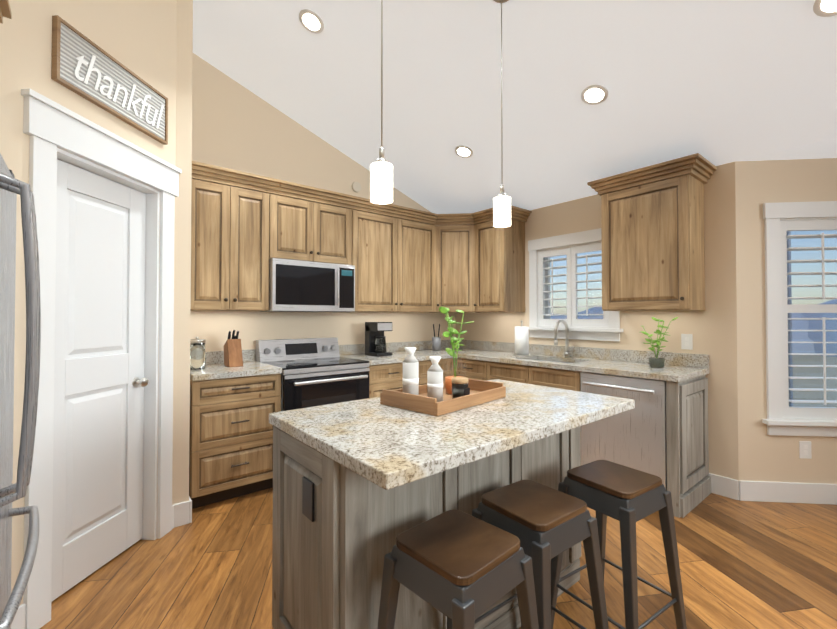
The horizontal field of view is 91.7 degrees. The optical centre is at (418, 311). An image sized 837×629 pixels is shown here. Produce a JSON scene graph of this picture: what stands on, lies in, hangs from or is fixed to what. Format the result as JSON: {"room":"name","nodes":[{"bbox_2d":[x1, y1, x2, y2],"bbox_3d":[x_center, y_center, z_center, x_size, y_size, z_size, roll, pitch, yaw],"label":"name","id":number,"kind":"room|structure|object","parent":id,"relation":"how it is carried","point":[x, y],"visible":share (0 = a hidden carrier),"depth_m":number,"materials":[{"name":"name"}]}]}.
{"room":"kitchen","nodes":[
{"label":"kitchen","id":0,"kind":"room"},
{"bbox_2d":[0,0,192,605],"bbox_3d":[-2.010,-0.819,2.080,1.520,4.300,1.533,1,-1,-40],"label":"wall","id":1,"kind":"structure","parent":0,"point":[149,42],"depth_m":2.14,"materials":[{"name":"beige paint"}]},
{"bbox_2d":[0,0,11,23],"bbox_3d":[-1.433,0.108,0.836,0.722,2.410,1.037,1,-1,-40],"label":"upper cabinet","id":2,"kind":"object","parent":1,"relation":"attached to","point":[5,9],"visible":1,"depth_m":1.44,"materials":[{"name":"brown wood"}]},
{"bbox_2d":[51,159,148,601],"bbox_3d":[-1.649,0.311,2.092,0.462,2.016,0.447,1,-1,-40],"label":"pantry door","id":3,"kind":"structure","parent":1,"relation":"in","point":[101,381],"depth_m":2.07,"materials":[{"name":"white wood"}]},
{"bbox_2d":[21,88,181,628],"bbox_3d":[-1.605,0.219,2.084,0.160,2.225,0.910,0,-1,5],"label":"door frame","id":4,"kind":"structure","parent":1,"relation":"attached to","point":[50,126],"depth_m":1.97,"materials":[{"name":"white wood"}]},
{"bbox_2d":[51,15,167,144],"bbox_3d":[-1.550,-1.143,2.103,0.026,0.278,0.678,0,-1,5],"label":"sign","id":5,"kind":"object","parent":1,"relation":"attached to","point":[70,43],"visible":0.98,"depth_m":2.00,"materials":[{"name":"wood"}]},
{"bbox_2d":[74,55,163,128],"bbox_3d":[-1.539,-1.143,2.129,0.003,0.165,0.562,0,-1,5],"label":"lettering","id":6,"kind":"object","parent":5,"relation":"attached to","point":[98,80],"visible":1,"depth_m":2.07,"materials":[{"name":"white"}]},
{"bbox_2d":[11,473,836,628],"bbox_3d":[1.939,1.240,0.573,5.730,0.140,7.560,1,-1,-40],"label":"baseboard","id":7,"kind":"structure","parent":1,"relation":"attached to","point":[791,492],"depth_m":2.84,"materials":[{"name":"white wood"}]},
{"bbox_2d":[190,53,454,351],"bbox_3d":[-1.358,-0.795,3.709,4.900,4.300,0.150,1,-1,-40],"label":"wall","id":8,"kind":"structure","parent":0,"point":[237,126],"depth_m":3.65,"materials":[{"name":"beige paint"}]},
{"bbox_2d":[190,169,277,310],"bbox_3d":[-1.521,-0.496,3.243,0.660,0.983,0.350,1,-1,-40],"label":"upper cabinet","id":9,"kind":"object","parent":8,"relation":"attached to","point":[243,233],"depth_m":3.10,"materials":[{"name":"brown wood"}]},
{"bbox_2d":[278,189,353,264],"bbox_3d":[-1.020,-0.702,3.660,0.762,0.559,0.350,1,-1,-40],"label":"upper cabinet","id":10,"kind":"object","parent":8,"relation":"attached to","point":[322,231],"depth_m":3.53,"materials":[{"name":"brown wood"}]},
{"bbox_2d":[260,258,354,311],"bbox_3d":[-0.987,-0.207,3.613,0.754,0.424,0.453,1,-1,-40],"label":"microwave","id":11,"kind":"object","parent":10,"relation":"attached to","point":[301,286],"visible":0.94,"depth_m":3.44,"materials":[{"name":"silver metal"}]},
{"bbox_2d":[351,182,360,192],"bbox_3d":[-0.640,-1.284,4.197,0.110,0.110,0.021,1,-1,-40],"label":"door chime","id":12,"kind":"object","parent":8,"relation":"attached to","point":[356,187],"visible":1,"depth_m":4.18,"materials":[{"name":"beige plastic"}]},
{"bbox_2d":[351,205,393,311],"bbox_3d":[-0.525,-0.484,4.066,0.645,0.983,0.350,1,-1,-40],"label":"upper cabinet","id":13,"kind":"object","parent":8,"relation":"attached to","point":[373,230],"depth_m":3.92,"materials":[{"name":"brown wood"}]},
{"bbox_2d":[394,213,433,312],"bbox_3d":[-0.114,-0.479,4.381,0.627,0.983,0.387,1,-1,-40],"label":"upper cabinet","id":14,"kind":"object","parent":8,"relation":"attached to","point":[413,241],"depth_m":4.23,"materials":[{"name":"brown wood"}]},
{"bbox_2d":[434,213,473,312],"bbox_3d":[0.416,-0.476,4.616,0.699,0.983,0.699,1,-1,-40],"label":"upper cabinet","id":15,"kind":"object","parent":8,"relation":"attached to","point":[454,234],"depth_m":4.41,"materials":[{"name":"brown wood"}]},
{"bbox_2d":[40,488,836,628],"bbox_3d":[1.735,1.363,0.818,6.030,0.100,8.500,1,-1,-40],"label":"floor","id":16,"kind":"structure","parent":0,"point":[755,565],"depth_m":2.04,"materials":[{"name":"brown wood"}]},
{"bbox_2d":[0,153,40,628],"bbox_3d":[-1.414,0.412,0.891,0.848,1.805,0.900,1,-1,-40],"label":"refrigerator","id":17,"kind":"object","parent":16,"relation":"on","point":[11,187],"visible":1,"depth_m":1.19,"materials":[{"name":"grey metal"}]},
{"bbox_2d":[189,373,280,508],"bbox_3d":[-1.449,0.906,3.087,0.598,0.879,0.652,1,-1,-40],"label":"base cabinet","id":18,"kind":"object","parent":16,"relation":"on","point":[231,443],"visible":0.9,"depth_m":2.84,"materials":[{"name":"brown wood"}]},
{"bbox_2d":[190,349,281,380],"bbox_3d":[-1.454,0.396,3.101,0.599,0.140,0.635,1,-1,-40],"label":"countertop","id":19,"kind":"structure","parent":18,"relation":"on","point":[215,368],"depth_m":3.01,"materials":[{"name":"beige stone"}]},
{"bbox_2d":[190,337,205,369],"bbox_3d":[-1.628,0.305,2.984,0.114,0.237,0.114,1,-1,-40],"label":"glass canister","id":20,"kind":"object","parent":19,"relation":"on","point":[197,353],"visible":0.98,"depth_m":2.94,"materials":[{"name":"white"}]},
{"bbox_2d":[223,330,242,366],"bbox_3d":[-1.447,0.286,3.174,0.100,0.279,0.179,1,-1,-40],"label":"knife block","id":21,"kind":"object","parent":19,"relation":"on","point":[233,357],"visible":1,"depth_m":3.14,"materials":[{"name":"brown wood"}]},
{"bbox_2d":[256,337,369,410],"bbox_3d":[-0.897,0.801,3.490,0.756,1.100,0.716,1,-1,-40],"label":"range","id":22,"kind":"object","parent":16,"relation":"on","point":[318,371],"visible":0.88,"depth_m":3.37,"materials":[{"name":"silver metal"}]},
{"bbox_2d":[367,358,455,397],"bbox_3d":[-0.226,0.921,4.101,1.050,0.878,0.644,1,-1,-40],"label":"base cabinet","id":23,"kind":"object","parent":16,"relation":"on","point":[386,376],"depth_m":3.72,"materials":[{"name":"brown wood"}]},
{"bbox_2d":[339,340,451,364],"bbox_3d":[-0.234,0.410,4.108,1.039,0.140,0.637,1,-1,-40],"label":"countertop","id":24,"kind":"structure","parent":23,"relation":"on","point":[423,351],"depth_m":4.15,"materials":[{"name":"beige stone"}]},
{"bbox_2d":[365,322,391,356],"bbox_3d":[-0.397,0.273,4.038,0.180,0.330,0.222,1,-1,-40],"label":"coffee maker","id":25,"kind":"object","parent":24,"relation":"on","point":[375,341],"visible":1,"depth_m":3.99,"materials":[{"name":"black plastic"}]},
{"bbox_2d":[432,324,440,350],"bbox_3d":[0.205,0.296,4.628,0.110,0.301,0.112,1,-1,-40],"label":"utensil crock","id":26,"kind":"object","parent":24,"relation":"on","point":[436,343],"visible":1,"depth_m":4.59,"materials":[{"name":"grey"}]},
{"bbox_2d":[272,426,580,628],"bbox_3d":[0.108,0.885,1.800,1.362,0.884,0.576,1,-1,-40],"label":"kitchen island","id":27,"kind":"object","parent":16,"relation":"on","point":[338,528],"visible":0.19,"depth_m":1.35,"materials":[{"name":"wood"}]},
{"bbox_2d":[269,379,634,489],"bbox_3d":[0.199,0.420,1.716,1.375,0.040,0.800,1,-1,-40],"label":"island countertop","id":28,"kind":"structure","parent":27,"relation":"on","point":[376,442],"depth_m":1.39,"materials":[{"name":"beige stone"}]},
{"bbox_2d":[380,379,505,415],"bbox_3d":[0.122,0.368,1.821,0.320,0.065,0.500,-1,-1,42],"label":"wood tray","id":29,"kind":"object","parent":28,"relation":"on","point":[482,391],"visible":0.77,"depth_m":1.69,"materials":[{"name":"brown wood"}]},
{"bbox_2d":[403,347,418,394],"bbox_3d":[-0.033,0.271,1.735,0.068,0.230,0.068,0,-1,8],"label":"bottle","id":30,"kind":"object","parent":29,"relation":"on","point":[411,377],"depth_m":1.71,"materials":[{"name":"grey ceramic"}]},
{"bbox_2d":[427,356,442,401],"bbox_3d":[0.072,0.292,1.746,0.068,0.190,0.068,0,-1,8],"label":"bottle","id":31,"kind":"object","parent":29,"relation":"on","point":[434,373],"depth_m":1.72,"materials":[{"name":"grey ceramic"}]},
{"bbox_2d":[439,306,473,393],"bbox_3d":[0.162,0.184,1.922,0.169,0.410,0.186,1,-1,-40],"label":"potted plant","id":32,"kind":"object","parent":29,"relation":"on","point":[450,352],"visible":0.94,"depth_m":1.92,"materials":[{"name":"green plant"}]},
{"bbox_2d":[452,377,469,398],"bbox_3d":[0.182,0.339,1.767,0.073,0.095,0.076,1,-1,-40],"label":"jar","id":33,"kind":"object","parent":29,"relation":"on","point":[460,388],"visible":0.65,"depth_m":1.74,"materials":[{"name":"black glass"}]},
{"bbox_2d":[377,510,538,628],"bbox_3d":[0.113,0.986,1.163,0.392,0.665,0.392,1,-1,-44],"label":"stool","id":34,"kind":"object","parent":16,"relation":"on","point":[459,569],"visible":1,"depth_m":1.11,"materials":[{"name":"brown wood"}]},
{"bbox_2d":[456,358,580,391],"bbox_3d":[0.853,0.921,4.117,0.635,0.878,1.994,1,-1,-40],"label":"base cabinet","id":35,"kind":"object","parent":16,"relation":"on","point":[476,369],"depth_m":3.60,"materials":[{"name":"brown wood"}]},
{"bbox_2d":[454,340,708,381],"bbox_3d":[1.066,0.504,3.855,0.648,0.334,2.680,1,-1,-40],"label":"countertop","id":36,"kind":"structure","parent":35,"relation":"on","point":[679,367],"depth_m":3.44,"materials":[{"name":"beige stone"}]},
{"bbox_2d":[513,320,529,355],"bbox_3d":[1.021,0.264,4.017,0.160,0.348,0.160,1,-1,-40],"label":"paper towel","id":37,"kind":"object","parent":36,"relation":"on","point":[521,340],"visible":1,"depth_m":3.96,"materials":[{"name":"white paper"}]},
{"bbox_2d":[554,319,573,356],"bbox_3d":[1.351,0.255,3.765,0.233,0.358,0.102,1,-1,-40],"label":"faucet","id":38,"kind":"object","parent":36,"relation":"on","point":[567,352],"visible":1,"depth_m":3.82,"materials":[{"name":"silver metal"}]},
{"bbox_2d":[641,317,677,367],"bbox_3d":[1.805,0.234,3.061,0.268,0.380,0.245,1,-1,-40],"label":"potted plant","id":39,"kind":"object","parent":36,"relation":"on","point":[656,362],"visible":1,"depth_m":3.03,"materials":[{"name":"green plant"}]},
{"bbox_2d":[472,480,608,628],"bbox_3d":[0.400,0.989,1.413,0.412,0.665,0.412,1,-1,-40],"label":"stool","id":40,"kind":"object","parent":16,"relation":"on","point":[544,524],"visible":0.69,"depth_m":1.36,"materials":[{"name":"brown wood"}]},
{"bbox_2d":[551,460,686,628],"bbox_3d":[0.787,0.993,1.635,0.392,0.665,0.392,1,-1,-34],"label":"stool","id":41,"kind":"object","parent":16,"relation":"on","point":[628,498],"visible":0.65,"depth_m":1.57,"materials":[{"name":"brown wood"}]},
{"bbox_2d":[580,372,666,489],"bbox_3d":[1.657,0.908,3.094,0.662,0.875,0.598,1,-1,-40],"label":"dishwasher","id":42,"kind":"object","parent":16,"relation":"on","point":[635,438],"visible":0.58,"depth_m":2.86,"materials":[{"name":"silver metal"}]},
{"bbox_2d":[666,375,710,517],"bbox_3d":[1.908,0.903,2.852,0.618,0.879,0.087,1,-1,-40],"label":"cabinet end panel","id":43,"kind":"object","parent":16,"relation":"on","point":[688,483],"visible":0.92,"depth_m":2.73,"materials":[{"name":"grey wood"}]},
{"bbox_2d":[193,0,836,213],"bbox_3d":[1.735,-1.964,0.866,6.030,1.715,8.500,1,-1,-40],"label":"ceiling","id":44,"kind":"structure","parent":0,"point":[717,82],"depth_m":2.74,"materials":[{"name":"white paint"}]},
{"bbox_2d":[298,9,323,33],"bbox_3d":[-0.709,-1.914,2.686,0.163,0.060,0.170,1,-1,-40],"label":"recessed light","id":45,"kind":"object","parent":44,"relation":"in","point":[311,21],"visible":1,"depth_m":2.68,"materials":[{"name":"white"}]},
{"bbox_2d":[370,0,392,203],"bbox_3d":[-0.154,-1.233,1.669,0.123,1.566,0.130,1,-1,-40],"label":"pendant light","id":46,"kind":"object","parent":44,"relation":"hanging from","point":[381,179],"visible":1,"depth_m":1.64,"materials":[{"name":"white glass"}]},
{"bbox_2d":[454,145,472,157],"bbox_3d":[0.402,-1.411,3.595,0.163,0.060,0.170,1,-1,-40],"label":"recessed light","id":47,"kind":"object","parent":44,"relation":"in","point":[463,151],"visible":1,"depth_m":3.59,"materials":[{"name":"white"}]},
{"bbox_2d":[493,0,510,227],"bbox_3d":[0.440,-1.100,2.157,0.123,1.294,0.130,1,-1,-40],"label":"pendant light","id":48,"kind":"object","parent":44,"relation":"hanging from","point":[502,209],"visible":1,"depth_m":2.13,"materials":[{"name":"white glass"}]},
{"bbox_2d":[581,85,607,104],"bbox_3d":[1.159,-1.424,2.678,0.163,0.060,0.170,1,-1,-40],"label":"recessed light","id":49,"kind":"object","parent":44,"relation":"in","point":[594,94],"visible":1,"depth_m":2.67,"materials":[{"name":"white"}]},
{"bbox_2d":[813,0,836,16],"bbox_3d":[1.911,-1.419,1.846,0.163,0.060,0.170,1,-1,-40],"label":"recessed light","id":50,"kind":"object","parent":44,"relation":"in","point":[824,8],"visible":1,"depth_m":1.89,"materials":[{"name":"white"}]},
{"bbox_2d":[455,162,738,480],"bbox_3d":[1.381,0.060,4.110,0.150,2.600,3.000,1,-1,-40],"label":"wall","id":51,"kind":"structure","parent":0,"point":[711,328],"depth_m":3.04,"materials":[{"name":"beige paint"}]},
{"bbox_2d":[474,213,525,312],"bbox_3d":[0.837,-0.480,4.352,0.387,0.983,0.453,1,-1,-40],"label":"upper cabinet","id":52,"kind":"object","parent":51,"relation":"attached to","point":[499,253],"depth_m":4.21,"materials":[{"name":"brown wood"}]},
{"bbox_2d":[528,228,623,340],"bbox_3d":[1.498,-0.237,3.926,0.210,1.010,0.980,1,-1,-40],"label":"window","id":53,"kind":"structure","parent":51,"relation":"in","point":[612,331],"depth_m":3.95,"materials":[{"name":"white wood"}]},
{"bbox_2d":[539,242,608,326],"bbox_3d":[1.501,-0.237,3.928,0.181,0.764,0.714,1,-1,-40],"label":"window shutters","id":54,"kind":"object","parent":53,"relation":"attached to","point":[572,290],"visible":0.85,"depth_m":3.91,"materials":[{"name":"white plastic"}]},
{"bbox_2d":[587,153,716,310],"bbox_3d":[1.799,-0.534,3.167,0.412,1.058,0.784,1,-1,-40],"label":"upper cabinet","id":55,"kind":"object","parent":51,"relation":"attached to","point":[653,247],"visible":1,"depth_m":3.01,"materials":[{"name":"brown wood"}]},
{"bbox_2d":[681,334,692,349],"bbox_3d":[2.076,0.236,3.141,0.008,0.120,0.075,1,-1,-40],"label":"electrical outlet","id":56,"kind":"object","parent":51,"relation":"attached to","point":[687,341],"visible":1,"depth_m":3.14,"materials":[{"name":"white plastic"}]},
{"bbox_2d":[735,158,836,483],"bbox_3d":[3.130,0.043,2.899,1.698,2.600,0.150,0,-1,5],"label":"wall","id":57,"kind":"structure","parent":0,"point":[763,455],"depth_m":2.89,"materials":[{"name":"beige paint"}]},
{"bbox_2d":[762,201,836,436],"bbox_3d":[3.068,0.053,2.875,1.260,1.640,0.210,0,-1,5],"label":"window","id":58,"kind":"structure","parent":57,"relation":"in","point":[775,421],"depth_m":2.86,"materials":[{"name":"white wood"}]},
{"bbox_2d":[780,220,836,417],"bbox_3d":[3.069,0.053,2.879,0.994,1.394,0.181,0,-1,5],"label":"window shutters","id":59,"kind":"object","parent":58,"relation":"attached to","point":[821,308],"visible":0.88,"depth_m":2.87,"materials":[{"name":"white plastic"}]},
{"bbox_2d":[799,441,811,458],"bbox_3d":[2.713,0.972,2.847,0.075,0.120,0.008,0,-1,5],"label":"electrical outlet","id":60,"kind":"object","parent":57,"relation":"attached to","point":[805,449],"visible":1,"depth_m":2.84,"materials":[{"name":"white plastic"}]},
{"label":"outside","id":61,"kind":"structure","parent":0,"visible":0},
{"bbox_2d":[792,355,836,406],"bbox_3d":[15.889,4.506,17.772,120.000,0.100,120.000,1,-1,-40],"label":"ground","id":62,"kind":"structure","parent":61,"point":[811,373],"depth_m":26.85,"materials":[{"name":"beige"}]},
{"bbox_2d":[550,299,836,356],"bbox_3d":[32.765,5.733,30.219,86.102,17.713,162.224,1,-1,-40],"label":"hills","id":63,"kind":"structure","parent":62,"relation":"on","point":[809,335],"depth_m":45.43,"materials":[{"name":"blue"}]},
{"bbox_2d":[787,231,792,406],"bbox_3d":[4.940,0.380,5.488,0.160,8.000,0.140,1,-1,-40],"label":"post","id":64,"kind":"object","parent":62,"relation":"on","point":[789,321],"depth_m":5.41,"materials":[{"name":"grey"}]}
]}

